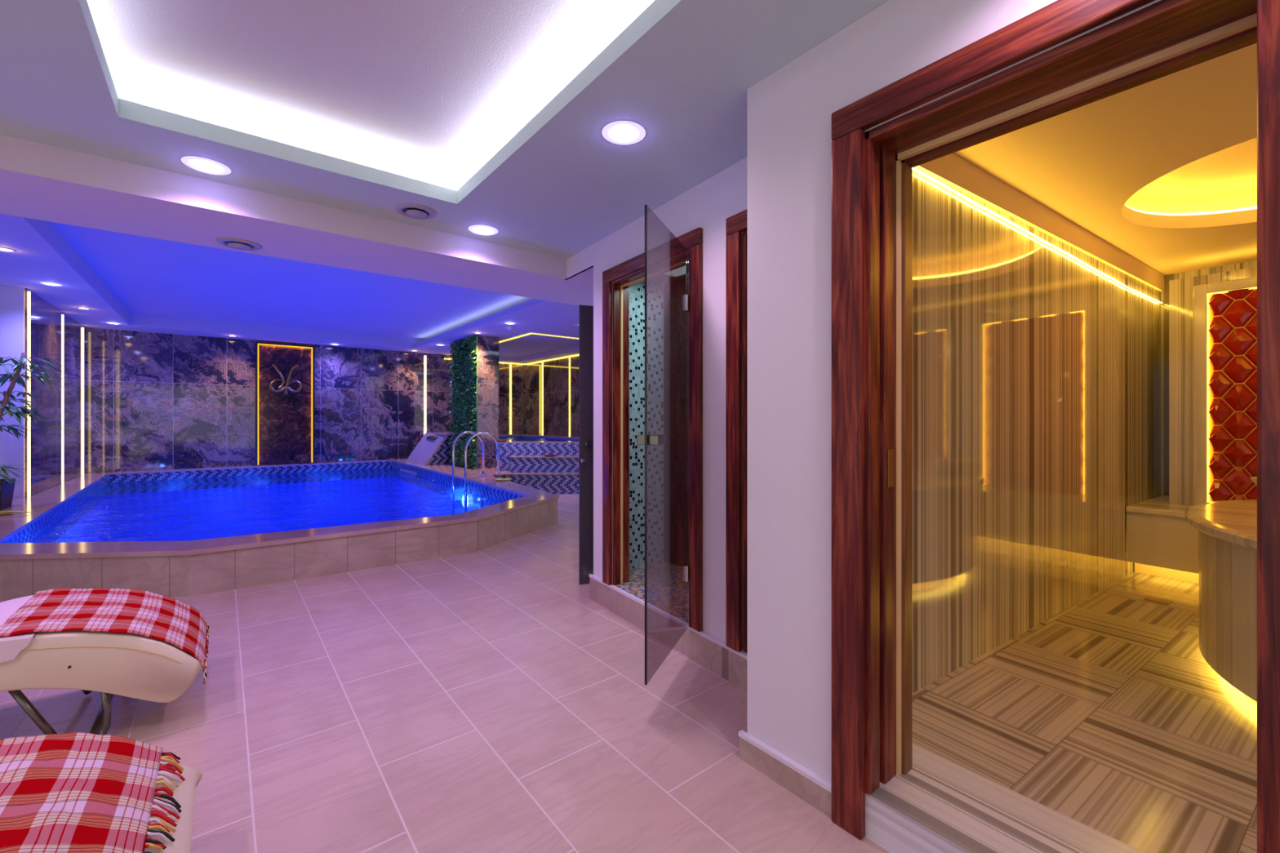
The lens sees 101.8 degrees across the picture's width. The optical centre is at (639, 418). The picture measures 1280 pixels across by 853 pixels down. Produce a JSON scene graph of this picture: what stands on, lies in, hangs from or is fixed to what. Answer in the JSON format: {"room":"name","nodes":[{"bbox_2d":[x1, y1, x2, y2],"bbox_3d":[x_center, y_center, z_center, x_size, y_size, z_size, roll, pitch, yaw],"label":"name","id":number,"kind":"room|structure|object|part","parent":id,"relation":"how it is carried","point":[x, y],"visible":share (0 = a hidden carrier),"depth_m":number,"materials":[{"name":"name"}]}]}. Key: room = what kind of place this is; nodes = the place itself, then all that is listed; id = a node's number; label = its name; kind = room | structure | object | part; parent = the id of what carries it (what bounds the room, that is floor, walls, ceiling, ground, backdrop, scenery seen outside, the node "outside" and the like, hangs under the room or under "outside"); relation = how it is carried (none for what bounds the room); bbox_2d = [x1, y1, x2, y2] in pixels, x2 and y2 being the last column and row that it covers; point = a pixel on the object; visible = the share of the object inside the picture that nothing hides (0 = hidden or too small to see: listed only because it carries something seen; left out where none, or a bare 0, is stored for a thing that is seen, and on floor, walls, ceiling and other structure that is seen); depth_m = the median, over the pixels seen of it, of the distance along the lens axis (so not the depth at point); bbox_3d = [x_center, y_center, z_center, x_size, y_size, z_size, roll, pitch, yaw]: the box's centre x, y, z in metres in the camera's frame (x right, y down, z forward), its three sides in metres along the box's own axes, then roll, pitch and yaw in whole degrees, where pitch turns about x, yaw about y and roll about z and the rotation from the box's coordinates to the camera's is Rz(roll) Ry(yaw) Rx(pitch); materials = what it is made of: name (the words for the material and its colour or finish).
{"room":"spa","nodes":[
{"label":"spa","id":0,"kind":"room"},
{"bbox_2d":[0,284,85,498],"bbox_3d":[-7.992,-0.200,4.801,2.760,3.000,8.900,0,0,-39],"label":"wall","id":1,"kind":"structure","parent":0,"point":[46,319],"depth_m":6.90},
{"bbox_2d":[26,291,30,497],"bbox_3d":[-7.417,-0.290,6.315,0.023,2.500,0.018,0,0,-39],"label":"led strip","id":2,"kind":"object","parent":1,"relation":"attached to","point":[28,292],"visible":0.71,"depth_m":6.31,"materials":[{"name":"white plastic"}]},
{"bbox_2d":[62,314,63,483],"bbox_3d":[-8.567,-0.290,7.727,0.010,2.500,0.040,0,0,-39],"label":"led strip","id":3,"kind":"object","parent":1,"relation":"attached to","point":[62,314],"visible":1,"depth_m":7.71,"materials":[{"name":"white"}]},
{"bbox_2d":[82,327,84,475],"bbox_3d":[-9.452,-0.290,8.831,0.015,2.500,0.050,0,0,-39],"label":"led strip","id":4,"kind":"object","parent":1,"relation":"attached to","point":[82,327],"visible":1,"depth_m":8.82,"materials":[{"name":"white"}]},
{"bbox_2d":[0,213,578,357],"bbox_3d":[-4.131,-1.625,7.931,12.500,0.090,8.860,0,0,-39],"label":"ceiling","id":5,"kind":"structure","parent":0,"point":[37,258],"depth_m":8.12,"materials":[{"name":"paint"}]},
{"bbox_2d":[0,246,16,251],"bbox_3d":[-5.931,-1.577,4.855,0.142,0.015,0.142,0,0,-39],"label":"recessed light","id":6,"kind":"object","parent":5,"relation":"in","point":[5,249],"visible":1,"depth_m":4.85,"materials":[{"name":"white"}]},
{"bbox_2d":[40,281,62,285],"bbox_3d":[-6.918,-1.577,6.114,0.176,0.015,0.176,0,0,-39],"label":"recessed light","id":7,"kind":"object","parent":5,"relation":"in","point":[42,282],"visible":1,"depth_m":6.09,"materials":[{"name":"white"}]},
{"bbox_2d":[76,306,90,309],"bbox_3d":[-7.968,-1.577,7.452,0.142,0.015,0.142,0,0,-39],"label":"recessed light","id":8,"kind":"object","parent":5,"relation":"in","point":[82,308],"visible":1,"depth_m":7.43,"materials":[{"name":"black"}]},
{"bbox_2d":[0,133,593,306],"bbox_3d":[-2.449,-1.377,2.807,8.700,0.547,1.245,0,0,-39],"label":"beam","id":9,"kind":"structure","parent":5,"relation":"attached to","point":[40,181],"depth_m":3.03,"materials":[{"name":"paint"}]},
{"bbox_2d":[215,236,262,250],"bbox_3d":[-2.526,-1.089,3.281,0.236,0.028,0.236,0,0,-39],"label":"air vent","id":10,"kind":"object","parent":9,"relation":"attached to","point":[232,242],"visible":1,"depth_m":3.25,"materials":[{"name":"metal"}]},
{"bbox_2d":[505,326,512,329],"bbox_3d":[-2.271,-1.555,9.017,0.120,0.050,0.120,0,0,-39],"label":"sensor","id":11,"kind":"object","parent":5,"relation":"attached to","point":[506,327],"visible":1,"depth_m":8.97,"materials":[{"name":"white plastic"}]},
{"bbox_2d":[498,333,531,342],"bbox_3d":[-2.688,-1.574,10.477,0.060,0.012,2.100,0,0,-39],"label":"led strip","id":12,"kind":"object","parent":5,"relation":"attached to","point":[525,335],"visible":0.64,"depth_m":10.14,"materials":[{"name":"yellow plastic"}]},
{"bbox_2d":[498,345,578,364],"bbox_3d":[-2.587,-1.550,12.035,2.050,0.120,4.200,0,0,-39],"label":"bulkhead","id":13,"kind":"object","parent":5,"relation":"attached to","point":[574,350],"visible":0.46,"depth_m":12.83,"materials":[{"name":"paint"}]},
{"bbox_2d":[444,358,524,364],"bbox_3d":[-3.986,-1.478,13.559,2.180,0.025,0.030,0,0,-39],"label":"led strip","id":14,"kind":"object","parent":13,"relation":"attached to","point":[444,358],"visible":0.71,"depth_m":13.94,"materials":[{"name":"yellow plastic"}]},
{"bbox_2d":[524,354,578,364],"bbox_3d":[-1.858,-1.478,12.653,0.030,0.025,4.050,0,0,-39],"label":"led strip","id":15,"kind":"object","parent":13,"relation":"attached to","point":[576,354],"visible":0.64,"depth_m":13.01,"materials":[{"name":"yellow plastic"}]},
{"bbox_2d":[528,333,578,339],"bbox_3d":[-1.271,-1.574,10.231,1.960,0.012,0.060,0,0,-39],"label":"led strip","id":16,"kind":"object","parent":5,"relation":"attached to","point":[529,333],"visible":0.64,"depth_m":9.90,"materials":[{"name":"yellow plastic"}]},
{"bbox_2d":[85,327,525,473],"bbox_3d":[-6.385,-0.275,11.740,8.440,3.150,0.100,0,0,-39],"label":"wall","id":17,"kind":"structure","parent":0,"point":[154,401],"depth_m":10.26,"materials":[{"name":"stone"}]},
{"bbox_2d":[255,342,314,465],"bbox_3d":[-7.354,-0.300,10.803,1.015,2.480,0.146,0,0,-39],"label":"panel","id":18,"kind":"object","parent":17,"relation":"attached to","point":[284,372],"visible":1,"depth_m":10.79,"materials":[{"name":"stone"}]},
{"bbox_2d":[423,355,426,435],"bbox_3d":[-5.206,-0.290,12.611,0.050,2.460,0.020,0,0,-39],"label":"led strip","id":19,"kind":"object","parent":17,"relation":"attached to","point":[424,357],"visible":0.64,"depth_m":12.60,"materials":[{"name":"yellow"}]},
{"bbox_2d":[509,364,511,434],"bbox_3d":[-3.481,-0.515,13.997,0.045,1.890,0.020,0,0,-39],"label":"led strip","id":20,"kind":"object","parent":17,"relation":"attached to","point":[510,365],"visible":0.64,"depth_m":13.99,"materials":[{"name":"yellow plastic"}]},
{"bbox_2d":[86,0,654,191],"bbox_3d":[-0.290,-1.411,0.951,1.730,0.158,4.565,0,0,-39],"label":"ceiling","id":21,"kind":"structure","parent":0,"point":[429,91],"depth_m":2.15,"materials":[{"name":"paint"}]},
{"bbox_2d":[0,0,888,258],"bbox_3d":[-1.539,-1.294,0.238,6.900,0.077,4.900,0,0,-39],"label":"ceiling","id":22,"kind":"structure","parent":0,"point":[682,71],"depth_m":2.25,"materials":[{"name":"paint"}]},
{"bbox_2d":[181,155,231,175],"bbox_3d":[-2.153,-1.252,2.585,0.193,0.015,0.193,0,0,-39],"label":"recessed light","id":23,"kind":"object","parent":22,"relation":"in","point":[204,165],"visible":1,"depth_m":2.57,"materials":[{"name":"white"}]},
{"bbox_2d":[395,203,437,219],"bbox_3d":[-1.354,-1.241,3.149,0.236,0.028,0.236,0,0,-39],"label":"ceiling vent","id":24,"kind":"object","parent":22,"relation":"in","point":[414,211],"visible":1,"depth_m":3.12,"materials":[{"name":"metal"}]},
{"bbox_2d":[467,224,497,235],"bbox_3d":[-1.044,-1.252,3.468,0.193,0.015,0.193,0,0,-39],"label":"recessed light","id":25,"kind":"object","parent":22,"relation":"in","point":[481,229],"visible":1,"depth_m":3.45,"materials":[{"name":"white"}]},
{"bbox_2d":[601,120,645,144],"bbox_3d":[-0.071,-1.252,2.289,0.193,0.015,0.193,0,0,-39],"label":"recessed light","id":26,"kind":"object","parent":22,"relation":"in","point":[619,132],"visible":1,"depth_m":2.27,"materials":[{"name":"white"}]},
{"bbox_2d":[0,493,889,852],"bbox_3d":[-2.427,1.325,5.812,12.500,0.050,14.500,0,0,-39],"label":"floor","id":27,"kind":"structure","parent":0,"point":[482,701],"depth_m":2.22,"materials":[{"name":"tile"}]},
{"bbox_2d":[0,618,207,734],"bbox_3d":[-2.818,0.870,1.891,1.904,0.859,0.627,0,0,-39],"label":"lounger","id":28,"kind":"object","parent":27,"relation":"on","point":[131,665],"visible":0.52,"depth_m":2.06,"materials":[{"name":"white plastic"}]},
{"bbox_2d":[0,595,37,662],"bbox_3d":[-2.632,0.879,2.037,0.460,0.159,0.638,0,0,-39],"label":"seat cover","id":29,"kind":"object","parent":28,"relation":"on","point":[11,646],"visible":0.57,"depth_m":1.92,"materials":[{"name":"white fabric"}]},
{"bbox_3d":[-2.310,1.144,1.992,0.156,0.298,0.025,0,0,-39],"label":"leg","id":30,"kind":"part","parent":28,"relation":"part of","materials":[{"name":"metal"}]},
{"bbox_3d":[-2.636,1.144,2.397,0.156,0.298,0.025,0,0,-39],"label":"leg","id":31,"kind":"part","parent":28,"relation":"part of","materials":[{"name":"metal"}]},
{"bbox_2d":[0,587,208,684],"bbox_3d":[-2.316,0.983,2.318,0.605,0.392,0.657,0,0,-39],"label":"plaid blanket","id":32,"kind":"object","parent":28,"relation":"on","point":[138,611],"visible":1,"depth_m":2.28,"materials":[{"name":"fabric"}]},
{"bbox_3d":[-2.177,1.181,2.099,0.062,0.235,0.025,0,0,-39],"label":"leg","id":33,"kind":"part","parent":28,"relation":"part of","materials":[{"name":"metal"}]},
{"bbox_2d":[144,758,202,852],"bbox_3d":[-1.857,0.870,0.719,1.904,0.859,0.617,0,0,-39],"label":"lounger","id":34,"kind":"object","parent":27,"relation":"on","point":[184,794],"visible":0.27,"depth_m":1.35,"materials":[{"name":"white plastic"}]},
{"bbox_2d":[0,732,185,852],"bbox_3d":[-1.394,0.901,1.083,0.657,0.229,0.687,0,0,-39],"label":"plaid blanket","id":35,"kind":"object","parent":34,"relation":"on","point":[76,792],"visible":1,"depth_m":1.23,"materials":[{"name":"fabric"}]},
{"bbox_2d":[0,458,559,602],"bbox_3d":[-5.720,1.630,6.962,8.770,1.340,8.160,0,0,-39],"label":"swimming pool","id":36,"kind":"object","parent":27,"relation":"in","point":[186,568],"visible":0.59,"depth_m":4.80,"materials":[{"name":"stone"}]},
{"bbox_2d":[0,478,15,510],"bbox_3d":[-6.901,0.809,5.423,0.429,0.299,0.429,0,0,-39],"label":"planter","id":37,"kind":"object","parent":36,"relation":"on","point":[6,490],"depth_m":5.52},
{"bbox_2d":[0,352,75,510],"bbox_3d":[-6.896,0.113,5.596,0.741,1.693,1.042,0,0,20],"label":"bamboo","id":38,"kind":"object","parent":37,"relation":"in","point":[6,485],"visible":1,"depth_m":5.68,"materials":[{"name":"green plant"}]},
{"bbox_3d":[-6.892,-0.009,5.601,0.054,1.451,0.431,0,0,6],"label":"stem","id":39,"kind":"part","parent":38,"relation":"part of","materials":[{"name":"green plant"}]},
{"bbox_2d":[0,510,31,513],"bbox_3d":[-6.288,0.935,5.171,0.378,0.035,0.074,0,0,-21],"label":"fallen leaf","id":40,"kind":"object","parent":36,"relation":"on","point":[11,511],"visible":1,"depth_m":5.16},
{"bbox_2d":[26,467,502,542],"bbox_3d":[-5.107,1.135,7.557,4.607,0.001,7.754,0,0,-39],"label":"pool water","id":41,"kind":"object","parent":36,"relation":"in","point":[339,519],"visible":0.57,"depth_m":6.82,"materials":[{"name":"blue liquid"}]},
{"bbox_2d":[54,476,479,542],"bbox_3d":[-5.107,1.825,7.557,4.610,0.950,7.760,0,0,-39],"label":"basin","id":42,"kind":"object","parent":36,"relation":"in","point":[354,501],"depth_m":10.20,"materials":[{"name":"blue liquid"}]},
{"bbox_2d":[397,432,453,479],"bbox_3d":[-4.427,0.777,11.299,1.300,0.905,1.300,0,0,-39],"label":"block","id":43,"kind":"object","parent":36,"relation":"on","point":[433,448],"visible":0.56,"depth_m":10.85,"materials":[{"name":"stone"}]},
{"bbox_3d":[-4.496,0.417,11.238,0.094,0.081,0.550,0,0,-39],"label":"spout","id":44,"kind":"part","parent":43,"relation":"part of","materials":[{"name":"metal"}]},
{"bbox_2d":[452,431,486,511],"bbox_3d":[-2.818,0.880,8.613,0.100,1.341,0.668,0,0,32],"label":"pool handrail","id":45,"kind":"object","parent":36,"relation":"on","point":[460,435],"visible":0.93,"depth_m":8.46,"materials":[{"name":"silver metal"}]},
{"bbox_2d":[464,431,502,511],"bbox_3d":[-2.468,0.880,8.173,0.100,1.341,0.649,0,0,44],"label":"pool handrail","id":46,"kind":"object","parent":36,"relation":"on","point":[472,437],"visible":0.91,"depth_m":8.03,"materials":[{"name":"silver metal"}]},
{"bbox_2d":[495,478,511,480],"bbox_3d":[-2.113,0.950,8.050,0.245,0.020,0.245,0,0,-39],"label":"dish","id":47,"kind":"object","parent":36,"relation":"on","point":[497,479],"visible":1,"depth_m":8.07,"materials":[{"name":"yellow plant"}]},
{"bbox_2d":[491,434,578,493],"bbox_3d":[-2.430,0.866,11.079,2.864,0.868,5.847,0,0,-39],"label":"jacuzzi","id":48,"kind":"object","parent":27,"relation":"on","point":[525,463],"visible":0.52,"depth_m":9.21,"materials":[{"name":"tile"}]},
{"bbox_2d":[495,434,578,471],"bbox_3d":[-2.464,0.866,11.354,2.571,0.868,5.374,0,0,-39],"label":"tub","id":49,"kind":"object","parent":48,"relation":"in","point":[528,455],"depth_m":9.52,"materials":[{"name":"tile"}]},
{"bbox_2d":[499,436,577,441],"bbox_3d":[-2.449,0.500,11.437,2.085,0.001,4.903,0,0,-39],"label":"water","id":50,"kind":"object","parent":48,"relation":"in","point":[508,438],"visible":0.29,"depth_m":12.26,"materials":[{"name":"blue liquid"}]},
{"bbox_2d":[864,743,1143,852],"bbox_3d":[1.044,1.232,1.481,0.367,0.137,1.040,0,0,-39],"label":"threshold","id":51,"kind":"object","parent":27,"relation":"on","point":[940,806],"visible":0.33,"depth_m":1.53,"materials":[{"name":"beige stone"}]},
{"bbox_2d":[448,335,477,469],"bbox_3d":[-3.538,-0.275,10.322,0.178,2.614,1.455,0,0,-39],"label":"wall","id":52,"kind":"structure","parent":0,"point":[464,355],"depth_m":10.24,"materials":[{"name":"green plant"}]},
{"bbox_2d":[477,334,498,469],"bbox_3d":[-3.313,-0.310,10.488,0.420,2.540,1.300,0,0,-39],"label":"wall column","id":53,"kind":"structure","parent":0,"point":[487,346],"depth_m":9.97,"materials":[{"name":"stone"}]},
{"bbox_2d":[525,355,578,436],"bbox_3d":[-0.378,-0.250,10.924,0.100,3.100,8.900,0,0,-39],"label":"wall","id":54,"kind":"structure","parent":0,"point":[555,372],"depth_m":13.06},
{"bbox_2d":[542,362,542,435],"bbox_3d":[-2.533,-0.515,13.512,0.015,1.890,0.035,0,0,-39],"label":"led strip","id":55,"kind":"object","parent":54,"relation":"attached to","point":[542,362],"visible":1,"depth_m":13.50,"materials":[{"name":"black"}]},
{"bbox_2d":[568,357,570,436],"bbox_3d":[-1.687,-0.515,12.460,0.015,1.890,0.035,0,0,-39],"label":"led strip","id":56,"kind":"object","parent":54,"relation":"attached to","point":[569,357],"visible":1,"depth_m":12.45,"materials":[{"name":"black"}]},
{"bbox_2d":[629,280,663,568],"bbox_3d":[0.012,0.100,3.991,0.580,2.400,0.035,0,0,-39],"label":"wall","id":57,"kind":"structure","parent":0,"point":[655,290],"depth_m":3.99,"materials":[{"name":"tile"}]},
{"bbox_2d":[614,561,688,623],"bbox_3d":[0.446,1.189,3.209,0.722,0.122,1.724,0,0,-39],"label":"floor","id":58,"kind":"structure","parent":0,"point":[668,591],"depth_m":3.47,"materials":[{"name":"tile"}]},
{"bbox_2d":[564,156,746,653],"bbox_3d":[0.100,-0.003,3.212,0.120,2.605,2.319,0,0,-34],"label":"wall","id":59,"kind":"structure","parent":0,"point":[707,206],"depth_m":2.73,"materials":[{"name":"paint"}]},
{"bbox_2d":[578,304,593,584],"bbox_3d":[-0.086,0.205,4.193,0.820,2.181,0.062,0,0,-23],"label":"door","id":60,"kind":"structure","parent":59,"relation":"in","point":[585,312],"depth_m":4.07,"materials":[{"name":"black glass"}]},
{"bbox_3d":[-0.441,0.330,4.060,0.038,0.030,0.012,0,0,-23],"label":"lock plate","id":61,"kind":"part","parent":60,"relation":"part of","materials":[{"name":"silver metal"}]},
{"bbox_3d":[-0.373,0.198,4.068,0.125,0.035,0.050,0,0,-23],"label":"handle","id":62,"kind":"part","parent":60,"relation":"part of","materials":[{"name":"metal"}]},
{"bbox_2d":[602,204,702,684],"bbox_3d":[-0.053,0.064,2.922,0.718,2.148,1.330,0,0,-34],"label":"door","id":63,"kind":"structure","parent":59,"relation":"in","point":[615,295],"depth_m":3.30,"materials":[{"name":"red wood"}]},
{"bbox_3d":[-0.224,0.103,3.555,0.030,2.050,0.090,0,0,-34],"label":"casing","id":64,"kind":"part","parent":63,"relation":"part of","materials":[{"name":"red wood"}]},
{"bbox_3d":[0.024,0.094,2.295,0.046,0.042,0.100,0,0,21],"label":"door handle","id":65,"kind":"part","parent":63,"relation":"part of","materials":[{"name":"metal"}]},
{"bbox_3d":[0.037,-0.966,3.171,0.030,0.088,1.019,0,0,-34],"label":"head casing","id":66,"kind":"part","parent":63,"relation":"part of","materials":[{"name":"red wood"}]},
{"bbox_3d":[0.074,0.094,2.276,0.046,0.042,0.100,0,0,21],"label":"door handle","id":67,"kind":"part","parent":63,"relation":"part of","materials":[{"name":"metal"}]},
{"bbox_3d":[0.298,0.103,2.787,0.030,2.050,0.090,0,0,-34],"label":"casing","id":68,"kind":"part","parent":63,"relation":"part of","materials":[{"name":"red wood"}]},
{"bbox_2d":[588,573,746,692],"bbox_3d":[0.170,1.222,2.985,0.020,0.155,1.868,0,0,-34],"label":"baseboard","id":69,"kind":"structure","parent":59,"relation":"attached to","point":[718,660],"depth_m":2.90,"materials":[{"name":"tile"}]},
{"bbox_2d":[725,208,746,652],"bbox_3d":[0.611,0.069,2.442,0.160,2.118,0.435,0,0,-34],"label":"door frame","id":70,"kind":"structure","parent":59,"relation":"in","point":[736,224],"depth_m":2.52,"materials":[{"name":"red wood"}]},
{"bbox_3d":[0.557,-0.946,2.406,0.030,0.088,0.435,0,0,-34],"label":"head casing","id":71,"kind":"part","parent":70,"relation":"part of","materials":[{"name":"red wood"}]},
{"bbox_2d":[648,264,688,284],"bbox_3d":[0.570,-1.080,3.281,0.600,0.040,1.840,0,0,-39],"label":"ceiling","id":72,"kind":"structure","parent":0,"point":[682,273],"depth_m":3.88,"materials":[{"name":"white paint"}]},
{"bbox_2d":[663,276,688,567],"bbox_3d":[0.759,0.100,3.461,0.080,2.400,1.724,0,0,-39],"label":"wall","id":73,"kind":"structure","parent":0,"point":[676,320],"depth_m":3.99,"materials":[{"name":"brown wood"}]},
{"bbox_2d":[746,0,1160,783],"bbox_3d":[1.438,-0.128,1.214,0.638,2.855,2.490,0,0,-39],"label":"wall","id":74,"kind":"structure","parent":0,"point":[789,111],"depth_m":1.80,"materials":[{"name":"paint"}]},
{"bbox_2d":[737,729,831,818],"bbox_3d":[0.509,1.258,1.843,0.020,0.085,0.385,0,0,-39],"label":"baseboard","id":75,"kind":"structure","parent":74,"relation":"attached to","point":[808,791],"depth_m":1.82,"materials":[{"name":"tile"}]},
{"bbox_2d":[831,0,1279,852],"bbox_3d":[1.024,0.158,1.376,0.260,2.285,0.982,0,0,-39],"label":"door frame","id":76,"kind":"structure","parent":74,"relation":"in","point":[872,169],"depth_m":1.60,"materials":[{"name":"red wood"}]},
{"bbox_3d":[0.659,0.203,1.647,0.032,2.195,0.102,0,0,-39],"label":"casing","id":77,"kind":"part","parent":76,"relation":"part of","materials":[{"name":"red wood"}]},
{"bbox_3d":[0.804,0.160,1.669,0.035,0.120,0.004,0,0,-39],"label":"strike plate","id":78,"kind":"part","parent":76,"relation":"part of","materials":[{"name":"gold metal"}]},
{"bbox_3d":[0.935,-0.940,1.305,0.032,0.090,0.982,0,0,-39],"label":"head casing","id":79,"kind":"part","parent":76,"relation":"part of","materials":[{"name":"red wood"}]},
{"bbox_3d":[1.212,0.203,0.959,0.032,2.195,0.096,0,0,-39],"label":"casing","id":80,"kind":"part","parent":76,"relation":"part of","materials":[{"name":"red wood"}]},
{"bbox_2d":[911,169,1160,693],"bbox_3d":[2.570,0.115,3.216,4.460,2.370,0.101,0,0,-34],"label":"wall","id":81,"kind":"structure","parent":0,"point":[1036,373],"depth_m":2.73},
{"bbox_2d":[911,167,1128,288],"bbox_3d":[2.356,-1.004,2.995,3.000,0.094,0.009,0,0,-34],"label":"led strip","id":82,"kind":"object","parent":81,"relation":"attached to","point":[913,168],"visible":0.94,"depth_m":2.67,"materials":[{"name":"yellow"}]},
{"bbox_2d":[914,153,1164,292],"bbox_3d":[2.546,-1.143,3.188,4.390,0.155,0.120,0,0,-34],"label":"bulkhead","id":83,"kind":"object","parent":81,"relation":"attached to","point":[952,170],"visible":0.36,"depth_m":2.83,"materials":[{"name":"paint"}]},
{"bbox_2d":[1128,288,1162,303],"bbox_3d":[3.990,-0.962,4.096,0.880,0.007,0.009,0,0,-34],"label":"led strip","id":84,"kind":"object","parent":81,"relation":"attached to","point":[1129,288],"visible":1,"depth_m":4.07,"materials":[{"name":"yellow"}]},
{"bbox_2d":[911,571,1257,852],"bbox_3d":[3.614,1.232,1.629,4.400,0.135,3.700,0,0,-34],"label":"floor","id":85,"kind":"structure","parent":0,"point":[1108,713],"depth_m":1.99,"materials":[{"name":"stone"}]},
{"bbox_2d":[1143,595,1172,604],"bbox_3d":[3.311,1.163,3.324,0.110,0.004,0.110,0,0,-34],"label":"floor drain","id":86,"kind":"object","parent":85,"relation":"on","point":[1166,602],"visible":1,"depth_m":3.32,"materials":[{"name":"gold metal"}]},
{"bbox_2d":[1125,495,1198,583],"bbox_3d":[5.008,0.905,2.571,0.994,0.520,3.685,0,0,-34],"label":"bench","id":87,"kind":"object","parent":85,"relation":"on","point":[1161,543],"visible":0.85,"depth_m":3.71,"materials":[{"name":"paint"}]},
{"bbox_2d":[1184,499,1257,702],"bbox_3d":[3.250,0.807,2.023,2.100,0.715,1.560,0,0,-39],"label":"stone table","id":88,"kind":"object","parent":85,"relation":"on","point":[1227,529],"visible":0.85,"depth_m":2.17,"materials":[{"name":"stone"}]},
{"bbox_2d":[1249,476,1257,486],"bbox_3d":[3.482,0.387,2.723,0.380,0.124,0.380,0,0,-39],"label":"basin","id":89,"kind":"object","parent":88,"relation":"on","point":[1254,479],"visible":0.16,"depth_m":2.83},
{"bbox_2d":[952,42,1257,275],"bbox_3d":[3.610,-1.240,1.626,4.410,0.080,3.700,0,0,-34],"label":"ceiling","id":90,"kind":"structure","parent":0,"point":[1083,163],"depth_m":2.36,"materials":[{"name":"paint"}]},
{"bbox_2d":[1126,205,1257,215],"bbox_3d":[3.328,-1.290,2.547,1.632,0.019,1.505,0,0,-39],"label":"led strip","id":91,"kind":"object","parent":90,"relation":"attached to","point":[1251,207],"visible":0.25,"depth_m":3.27,"materials":[{"name":"yellow"}]},
{"bbox_2d":[1124,137,1257,213],"bbox_3d":[3.328,-1.360,2.547,1.756,0.160,1.619,0,0,-39],"label":"ceiling","id":92,"kind":"structure","parent":0,"point":[1226,179],"depth_m":3.23,"materials":[{"name":"paint"}]},
{"bbox_2d":[1160,260,1257,505],"bbox_3d":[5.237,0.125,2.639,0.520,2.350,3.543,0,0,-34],"label":"wall","id":93,"kind":"structure","parent":0,"point":[1180,291],"depth_m":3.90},
{"bbox_2d":[1192,276,1257,505],"bbox_3d":[4.339,-0.168,3.462,0.050,1.615,0.910,0,0,-34],"label":"tile panel","id":94,"kind":"object","parent":93,"relation":"attached to","point":[1224,313],"visible":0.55,"depth_m":3.71,"materials":[{"name":"red tile"}]}
]}

